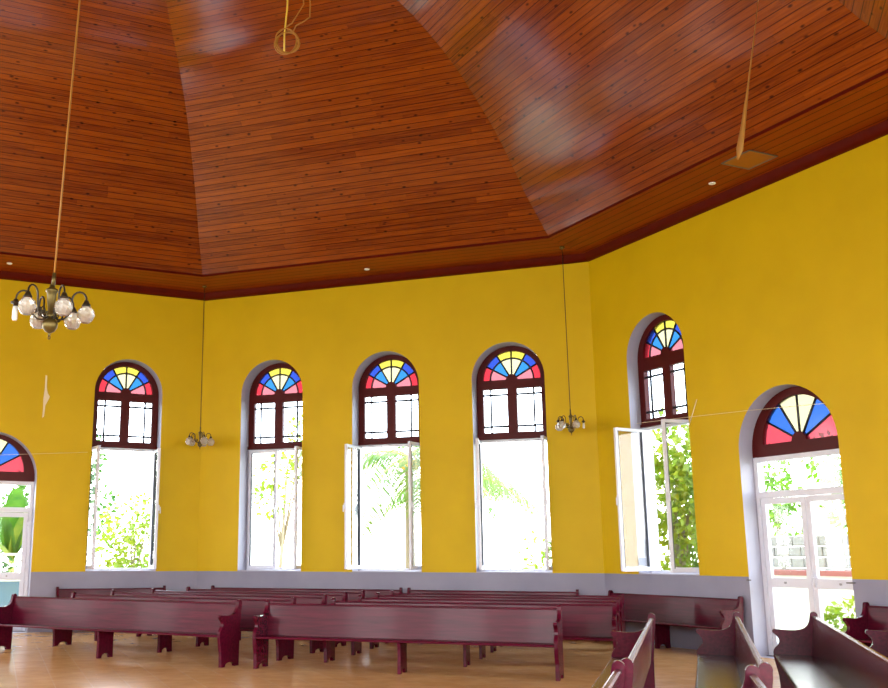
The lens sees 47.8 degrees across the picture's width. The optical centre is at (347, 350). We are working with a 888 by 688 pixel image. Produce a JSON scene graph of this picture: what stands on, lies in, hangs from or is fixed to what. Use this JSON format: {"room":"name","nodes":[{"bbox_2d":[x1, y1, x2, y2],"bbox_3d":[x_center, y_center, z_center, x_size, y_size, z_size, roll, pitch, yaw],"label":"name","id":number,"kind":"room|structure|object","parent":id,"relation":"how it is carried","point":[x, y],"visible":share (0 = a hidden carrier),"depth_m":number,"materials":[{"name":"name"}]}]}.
{"room":"church","nodes":[
{"label":"church","id":0,"kind":"room"},
{"bbox_2d":[0,279,204,632],"bbox_3d":[-7.380,2.106,20.789,9.131,7.318,0.500,5,-13,-24],"label":"wall","id":1,"kind":"structure","parent":0,"point":[162,335],"depth_m":21.48,"materials":[{"name":"yellow paint"}]},
{"bbox_2d":[0,434,34,631],"bbox_3d":[-7.518,3.721,20.542,1.874,4.056,0.190,5,-13,-24],"label":"door","id":2,"kind":"structure","parent":1,"relation":"in","point":[14,469],"depth_m":20.92,"materials":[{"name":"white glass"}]},
{"bbox_2d":[42,375,49,417],"bbox_3d":[-6.415,0.971,21.180,0.129,0.918,0.008,5,-13,-24],"label":"scar","id":3,"kind":"object","parent":1,"relation":"attached to","point":[46,395],"visible":1,"depth_m":21.17,"materials":[{"name":"beige paint"}]},
{"bbox_2d":[8,452,84,454],"bbox_3d":[-6.808,2.158,20.745,2.701,0.208,0.007,5,-13,-24],"label":"string","id":4,"kind":"object","parent":1,"relation":"attached to","point":[73,452],"visible":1,"depth_m":20.95,"materials":[{"name":"beige paint"}]},
{"bbox_2d":[85,362,160,571],"bbox_3d":[-4.844,2.449,21.652,1.527,4.595,0.797,5,-13,-24],"label":"window","id":5,"kind":"structure","parent":1,"relation":"in","point":[124,383],"depth_m":22.08,"materials":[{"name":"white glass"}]},
{"bbox_2d":[0,631,780,687],"bbox_3d":[-2.987,3.792,10.395,22.004,0.200,22.004,-4,-13,20],"label":"floor","id":6,"kind":"structure","parent":0,"point":[32,660],"depth_m":14.18,"materials":[{"name":"wood"}]},
{"bbox_2d":[56,585,165,597],"bbox_3d":[-4.875,5.353,20.645,2.280,0.902,0.490,5,-13,-24],"label":"pew","id":7,"kind":"object","parent":6,"relation":"on","point":[63,593],"visible":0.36,"depth_m":20.77,"materials":[{"name":"brown wood"}]},
{"bbox_2d":[0,593,241,667],"bbox_3d":[-3.695,4.236,15.251,4.815,0.902,0.490,-7,-14,31],"label":"pew","id":8,"kind":"object","parent":6,"relation":"on","point":[221,621],"visible":1,"depth_m":15.18,"materials":[{"name":"brown wood"}]},
{"bbox_2d":[52,592,295,660],"bbox_3d":[-2.946,4.421,16.145,4.758,0.902,0.490,-7,-14,31],"label":"pew","id":9,"kind":"object","parent":6,"relation":"on","point":[250,608],"visible":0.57,"depth_m":15.89,"materials":[{"name":"brown wood"}]},
{"bbox_2d":[94,590,326,653],"bbox_3d":[-2.495,4.645,17.224,4.728,0.902,0.490,-7,-14,30],"label":"pew","id":10,"kind":"object","parent":6,"relation":"on","point":[314,645],"visible":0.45,"depth_m":17.05,"materials":[{"name":"brown wood"}]},
{"bbox_2d":[136,588,347,646],"bbox_3d":[-2.046,4.860,18.262,4.488,0.902,0.490,-7,-14,30],"label":"pew","id":11,"kind":"object","parent":6,"relation":"on","point":[339,597],"visible":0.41,"depth_m":18.23,"materials":[{"name":"brown wood"}]},
{"bbox_2d":[186,587,364,600],"bbox_3d":[-1.615,5.074,19.295,4.235,0.902,0.490,-7,-14,30],"label":"pew","id":12,"kind":"object","parent":6,"relation":"on","point":[352,596],"visible":0.22,"depth_m":19.28,"materials":[{"name":"brown wood"}]},
{"bbox_2d":[211,585,402,597],"bbox_3d":[-0.995,5.319,20.478,4.320,0.902,0.490,-4,-13,20],"label":"pew","id":13,"kind":"object","parent":6,"relation":"on","point":[369,593],"visible":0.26,"depth_m":20.47,"materials":[{"name":"brown wood"}]},
{"bbox_2d":[252,600,563,680],"bbox_3d":[0.728,3.818,13.232,4.161,0.902,0.490,-4,-12,19],"label":"pew","id":14,"kind":"object","parent":6,"relation":"on","point":[401,625],"visible":1,"depth_m":13.35,"materials":[{"name":"brown wood"}]},
{"bbox_2d":[323,598,617,666],"bbox_3d":[1.686,4.000,14.110,4.140,0.902,0.490,-4,-12,17],"label":"pew","id":15,"kind":"object","parent":6,"relation":"on","point":[587,622],"visible":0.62,"depth_m":13.88,"materials":[{"name":"brown wood"}]},
{"bbox_2d":[351,595,620,658],"bbox_3d":[2.050,4.219,15.168,4.075,0.902,0.490,-4,-12,18],"label":"pew","id":16,"kind":"object","parent":6,"relation":"on","point":[355,646],"visible":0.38,"depth_m":15.38,"materials":[{"name":"brown wood"}]},
{"bbox_2d":[407,588,578,640],"bbox_3d":[2.712,5.032,19.089,3.380,0.902,0.490,-4,-13,20],"label":"pew","id":17,"kind":"object","parent":6,"relation":"on","point":[409,590],"visible":0.22,"depth_m":19.32,"materials":[{"name":"brown wood"}]},
{"bbox_2d":[369,593,623,652],"bbox_3d":[2.369,4.434,16.208,4.103,0.902,0.490,-4,-12,18],"label":"pew","id":18,"kind":"object","parent":6,"relation":"on","point":[371,644],"visible":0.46,"depth_m":16.35,"materials":[{"name":"brown wood"}]},
{"bbox_2d":[385,591,625,646],"bbox_3d":[2.678,4.649,17.245,4.123,0.902,0.490,-4,-12,18],"label":"pew","id":19,"kind":"object","parent":6,"relation":"on","point":[391,592],"visible":0.23,"depth_m":17.42,"materials":[{"name":"brown wood"}]},
{"bbox_2d":[602,660,624,687],"bbox_3d":[0.764,1.907,4.008,0.490,0.902,4.103,-4,-12,18],"label":"pew","id":20,"kind":"object","parent":6,"relation":"on","point":[616,679],"visible":1,"depth_m":5.83,"materials":[{"name":"brown wood"}]},
{"bbox_2d":[591,613,654,687],"bbox_3d":[2.321,2.827,8.450,0.490,0.902,5.256,-4,-12,18],"label":"pew","id":21,"kind":"object","parent":6,"relation":"on","point":[635,649],"visible":0.89,"depth_m":9.50,"materials":[{"name":"brown wood"}]},
{"bbox_2d":[608,590,743,648],"bbox_3d":[5.327,4.563,16.827,0.490,0.902,3.210,5,-13,-24],"label":"pew","id":22,"kind":"object","parent":6,"relation":"on","point":[683,611],"visible":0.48,"depth_m":16.67,"materials":[{"name":"brown wood"}]},
{"bbox_2d":[695,612,772,687],"bbox_3d":[3.212,2.832,8.472,0.490,0.902,5.882,-4,-12,19],"label":"pew","id":23,"kind":"object","parent":6,"relation":"on","point":[723,656],"visible":0.94,"depth_m":9.70,"materials":[{"name":"brown wood"}]},
{"bbox_2d":[741,664,766,687],"bbox_3d":[1.735,1.995,4.435,0.490,0.902,2.626,-4,-12,17],"label":"pew","id":24,"kind":"object","parent":6,"relation":"on","point":[752,672],"visible":1,"depth_m":5.64,"materials":[{"name":"brown wood"}]},
{"bbox_2d":[772,611,887,687],"bbox_3d":[3.972,2.782,8.230,0.490,0.902,6.441,-4,-12,19],"label":"pew","id":25,"kind":"object","parent":6,"relation":"on","point":[818,654],"visible":1,"depth_m":9.22,"materials":[{"name":"brown wood"}]},
{"bbox_2d":[842,602,887,646],"bbox_3d":[7.437,3.605,12.200,0.490,0.902,2.740,5,-13,-24],"label":"pew","id":26,"kind":"object","parent":6,"relation":"on","point":[871,617],"visible":0.59,"depth_m":13.38,"materials":[{"name":"brown wood"}]},
{"bbox_2d":[865,630,887,657],"bbox_3d":[4.946,2.762,8.134,0.490,0.902,6.351,-4,-12,20],"label":"pew","id":27,"kind":"object","parent":6,"relation":"on","point":[879,638],"visible":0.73,"depth_m":11.07,"materials":[{"name":"brown wood"}]},
{"bbox_2d":[197,262,604,595],"bbox_3d":[0.862,2.153,21.009,9.131,7.318,0.500,-4,-13,20],"label":"wall","id":28,"kind":"structure","parent":0,"point":[446,327],"depth_m":20.82,"materials":[{"name":"yellow paint"}]},
{"bbox_2d":[238,363,302,571],"bbox_3d":[-1.617,2.472,21.761,1.537,4.595,0.796,-4,-13,20],"label":"window","id":29,"kind":"structure","parent":28,"relation":"in","point":[279,384],"depth_m":22.21,"materials":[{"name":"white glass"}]},
{"bbox_2d":[343,355,421,571],"bbox_3d":[0.786,2.286,20.861,1.627,4.595,0.794,-4,-13,20],"label":"window","id":30,"kind":"structure","parent":28,"relation":"in","point":[389,376],"depth_m":21.29,"materials":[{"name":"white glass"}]},
{"bbox_2d":[475,346,551,572],"bbox_3d":[3.284,2.092,19.924,1.535,4.595,0.797,-4,-13,20],"label":"window","id":31,"kind":"structure","parent":28,"relation":"in","point":[511,368],"depth_m":20.39,"materials":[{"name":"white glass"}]},
{"bbox_2d":[0,0,887,274],"bbox_3d":[-2.986,-5.491,12.318,18.324,3.740,18.324,-4,-13,20],"label":"ceiling","id":32,"kind":"structure","parent":0,"point":[195,145],"depth_m":18.05,"materials":[{"name":"brown wood"}]},
{"bbox_2d":[11,0,94,339],"bbox_3d":[-2.739,-3.904,9.925,0.718,7.759,0.802,-4,-13,20],"label":"chandelier","id":33,"kind":"object","parent":32,"relation":"hanging from","point":[63,306],"visible":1,"depth_m":9.18,"materials":[{"name":"gold metal"}]},
{"bbox_2d":[274,0,310,54],"bbox_3d":[-0.671,-5.390,12.358,0.444,3.720,0.077,0,-12,0],"label":"cable","id":34,"kind":"object","parent":32,"relation":"hanging from","point":[296,47],"visible":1,"depth_m":12.02,"materials":[{"name":"brown plastic"}]},
{"bbox_2d":[736,0,758,159],"bbox_3d":[4.916,-3.793,12.025,0.086,2.924,0.708,9,-15,-37],"label":"hanging wire","id":35,"kind":"object","parent":32,"relation":"hanging from","point":[740,144],"visible":1,"depth_m":11.98,"materials":[{"name":"brown"}]},
{"bbox_2d":[0,73,887,292],"bbox_3d":[-2.986,-3.613,11.929,20.744,0.001,20.744,-4,-13,20],"label":"trim","id":36,"kind":"structure","parent":0,"point":[857,110],"depth_m":18.47,"materials":[{"name":"brown wood"}]},
{"bbox_2d":[185,285,214,448],"bbox_3d":[-3.220,0.348,21.989,0.587,3.671,0.561,-4,-13,20],"label":"chandelier","id":37,"kind":"object","parent":36,"relation":"hanging from","point":[204,440],"visible":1,"depth_m":21.63,"materials":[{"name":"gold metal"}]},
{"bbox_2d":[555,246,584,433],"bbox_3d":[4.204,-0.219,19.150,0.563,3.711,0.610,-4,-13,20],"label":"chandelier","id":38,"kind":"object","parent":36,"relation":"hanging from","point":[561,424],"visible":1,"depth_m":18.79,"materials":[{"name":"gold metal"}]},
{"bbox_2d":[721,150,777,169],"bbox_3d":[6.146,-2.925,15.216,0.580,0.011,0.580,5,-13,-24],"label":"ceiling hatch","id":39,"kind":"object","parent":36,"relation":"attached to","point":[749,159],"visible":1,"depth_m":15.20,"materials":[{"name":"brown wood"}]},
{"bbox_2d":[588,135,887,658],"bbox_3d":[6.849,1.004,15.458,0.500,7.318,9.131,5,-13,-24],"label":"wall","id":40,"kind":"structure","parent":0,"point":[776,287],"depth_m":15.95,"materials":[{"name":"yellow paint"}]},
{"bbox_2d":[0,119,887,300],"bbox_3d":[-2.986,-3.542,11.914,21.044,0.145,21.044,-4,-13,20],"label":"trim","id":41,"kind":"structure","parent":40,"relation":"attached to","point":[879,130],"depth_m":20.32,"materials":[{"name":"brown wood"}]},
{"bbox_2d":[0,69,887,276],"bbox_3d":[-2.986,-3.637,11.934,18.324,0.047,18.324,-4,-13,20],"label":"trim","id":42,"kind":"structure","parent":40,"relation":"attached to","point":[885,71],"depth_m":19.27,"materials":[{"name":"brown wood"}]},
{"bbox_2d":[613,314,698,575],"bbox_3d":[5.527,1.597,17.679,0.802,4.655,1.543,5,-13,-24],"label":"window","id":43,"kind":"structure","parent":40,"relation":"in","point":[661,342],"depth_m":18.06,"materials":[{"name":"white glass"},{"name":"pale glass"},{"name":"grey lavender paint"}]},
{"bbox_2d":[637,403,824,423],"bbox_3d":[6.132,1.046,16.362,0.007,0.208,4.100,5,-13,-24],"label":"string","id":44,"kind":"object","parent":40,"relation":"attached to","point":[820,403],"visible":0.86,"depth_m":15.85,"materials":[{"name":"beige paint"}]},
{"bbox_2d":[752,386,852,656],"bbox_3d":[6.971,2.563,15.044,0.190,4.096,1.874,5,-13,-24],"label":"door","id":45,"kind":"structure","parent":40,"relation":"in","point":[807,431],"depth_m":15.35,"materials":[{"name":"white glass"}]},
{"label":"ground","id":46,"kind":"structure","parent":0,"visible":0},
{"bbox_2d":[0,550,17,571],"bbox_3d":[-9.726,5.375,22.559,4.506,2.141,1.632,5,-13,-24],"label":"shrub","id":47,"kind":"object","parent":46,"relation":"on","point":[4,565],"visible":0.34,"depth_m":23.41,"materials":[{"name":"green plant"}]},
{"bbox_2d":[0,580,19,606],"bbox_3d":[-8.545,5.613,21.600,6.140,1.280,0.260,5,-13,-24],"label":"wall","id":48,"kind":"structure","parent":46,"relation":"on","point":[7,587],"depth_m":22.01,"materials":[{"name":"blue"}]},
{"bbox_2d":[0,553,99,571],"bbox_3d":[-8.545,4.712,21.787,6.100,0.560,0.060,5,-13,-24],"label":"railing","id":49,"kind":"object","parent":48,"relation":"on","point":[1,554],"visible":0.2,"depth_m":22.26,"materials":[{"name":"white metal"}]},
{"bbox_2d":[0,488,91,571],"bbox_3d":[-8.691,5.312,25.414,3.343,3.423,3.949,-4,-13,20],"label":"banana plant","id":50,"kind":"object","parent":46,"relation":"on","point":[11,528],"visible":0.48,"depth_m":25.19,"materials":[{"name":"green plant"}]},
{"bbox_2d":[0,429,121,536],"bbox_3d":[-9.337,5.235,31.805,4.403,6.173,2.950,-4,-13,20],"label":"tree","id":51,"kind":"object","parent":46,"relation":"on","point":[22,487],"visible":0.11,"depth_m":31.71,"materials":[{"name":"green plant"}]},
{"bbox_2d":[95,490,151,567],"bbox_3d":[-5.626,5.343,25.686,2.448,3.478,1.924,-4,-13,20],"label":"shrub","id":52,"kind":"object","parent":46,"relation":"on","point":[128,539],"visible":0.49,"depth_m":25.64,"materials":[{"name":"green plant"}]},
{"bbox_2d":[252,412,301,567],"bbox_3d":[-1.568,4.491,27.367,2.205,5.829,1.718,7,-13,-29],"label":"tree","id":53,"kind":"object","parent":46,"relation":"on","point":[281,534],"visible":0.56,"depth_m":27.45,"materials":[{"name":"green plant"}]},
{"bbox_2d":[363,446,504,567],"bbox_3d":[1.593,4.476,24.118,4.380,4.537,4.864,-4,-13,20],"label":"palm","id":54,"kind":"object","parent":46,"relation":"on","point":[371,459],"visible":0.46,"depth_m":23.28,"materials":[{"name":"green plant"}]},
{"bbox_2d":[382,475,542,528],"bbox_3d":[3.436,5.684,29.301,4.798,4.273,4.025,-4,-13,20],"label":"palm","id":55,"kind":"object","parent":46,"relation":"on","point":[512,489],"visible":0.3,"depth_m":28.46,"materials":[{"name":"green plant"}]},
{"bbox_2d":[509,529,551,568],"bbox_3d":[5.257,5.819,25.466,2.714,2.521,1.853,-4,-13,20],"label":"shrub","id":56,"kind":"object","parent":46,"relation":"on","point":[542,552],"visible":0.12,"depth_m":25.85,"materials":[{"name":"green plant"}]},
{"bbox_2d":[652,407,698,569],"bbox_3d":[6.821,3.472,19.934,2.677,4.842,2.289,-4,-13,20],"label":"tree","id":57,"kind":"object","parent":46,"relation":"on","point":[680,472],"visible":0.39,"depth_m":19.69,"materials":[{"name":"green plant"}]},
{"bbox_2d":[763,460,816,546],"bbox_3d":[10.910,4.629,25.322,1.537,4.727,1.720,4,-12,-17],"label":"tree","id":58,"kind":"object","parent":46,"relation":"on","point":[776,514],"visible":0.41,"depth_m":25.23,"materials":[{"name":"green plant"}]},
{"bbox_2d":[771,535,850,570],"bbox_3d":[12.334,4.696,19.557,0.459,2.235,12.353,5,-13,-24],"label":"building","id":59,"kind":"structure","parent":46,"relation":"on","point":[833,552],"depth_m":22.76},
{"bbox_2d":[774,570,855,629],"bbox_3d":[10.035,4.465,16.595,0.340,1.500,8.500,5,-13,-24],"label":"wall","id":60,"kind":"structure","parent":46,"relation":"on","point":[793,608],"depth_m":19.16,"materials":[{"name":"white"}]},
{"bbox_2d":[801,455,847,534],"bbox_3d":[12.447,4.345,24.516,2.100,4.961,1.769,-4,-13,20],"label":"tree","id":61,"kind":"object","parent":46,"relation":"on","point":[830,516],"visible":0.24,"depth_m":24.76,"materials":[{"name":"green plant"}]},
{"bbox_2d":[823,595,855,632],"bbox_3d":[8.792,4.830,17.401,0.932,1.140,1.338,6,-13,-28],"label":"shrub","id":62,"kind":"object","parent":46,"relation":"on","point":[834,611],"visible":0.18,"depth_m":17.45,"materials":[{"name":"green plant"}]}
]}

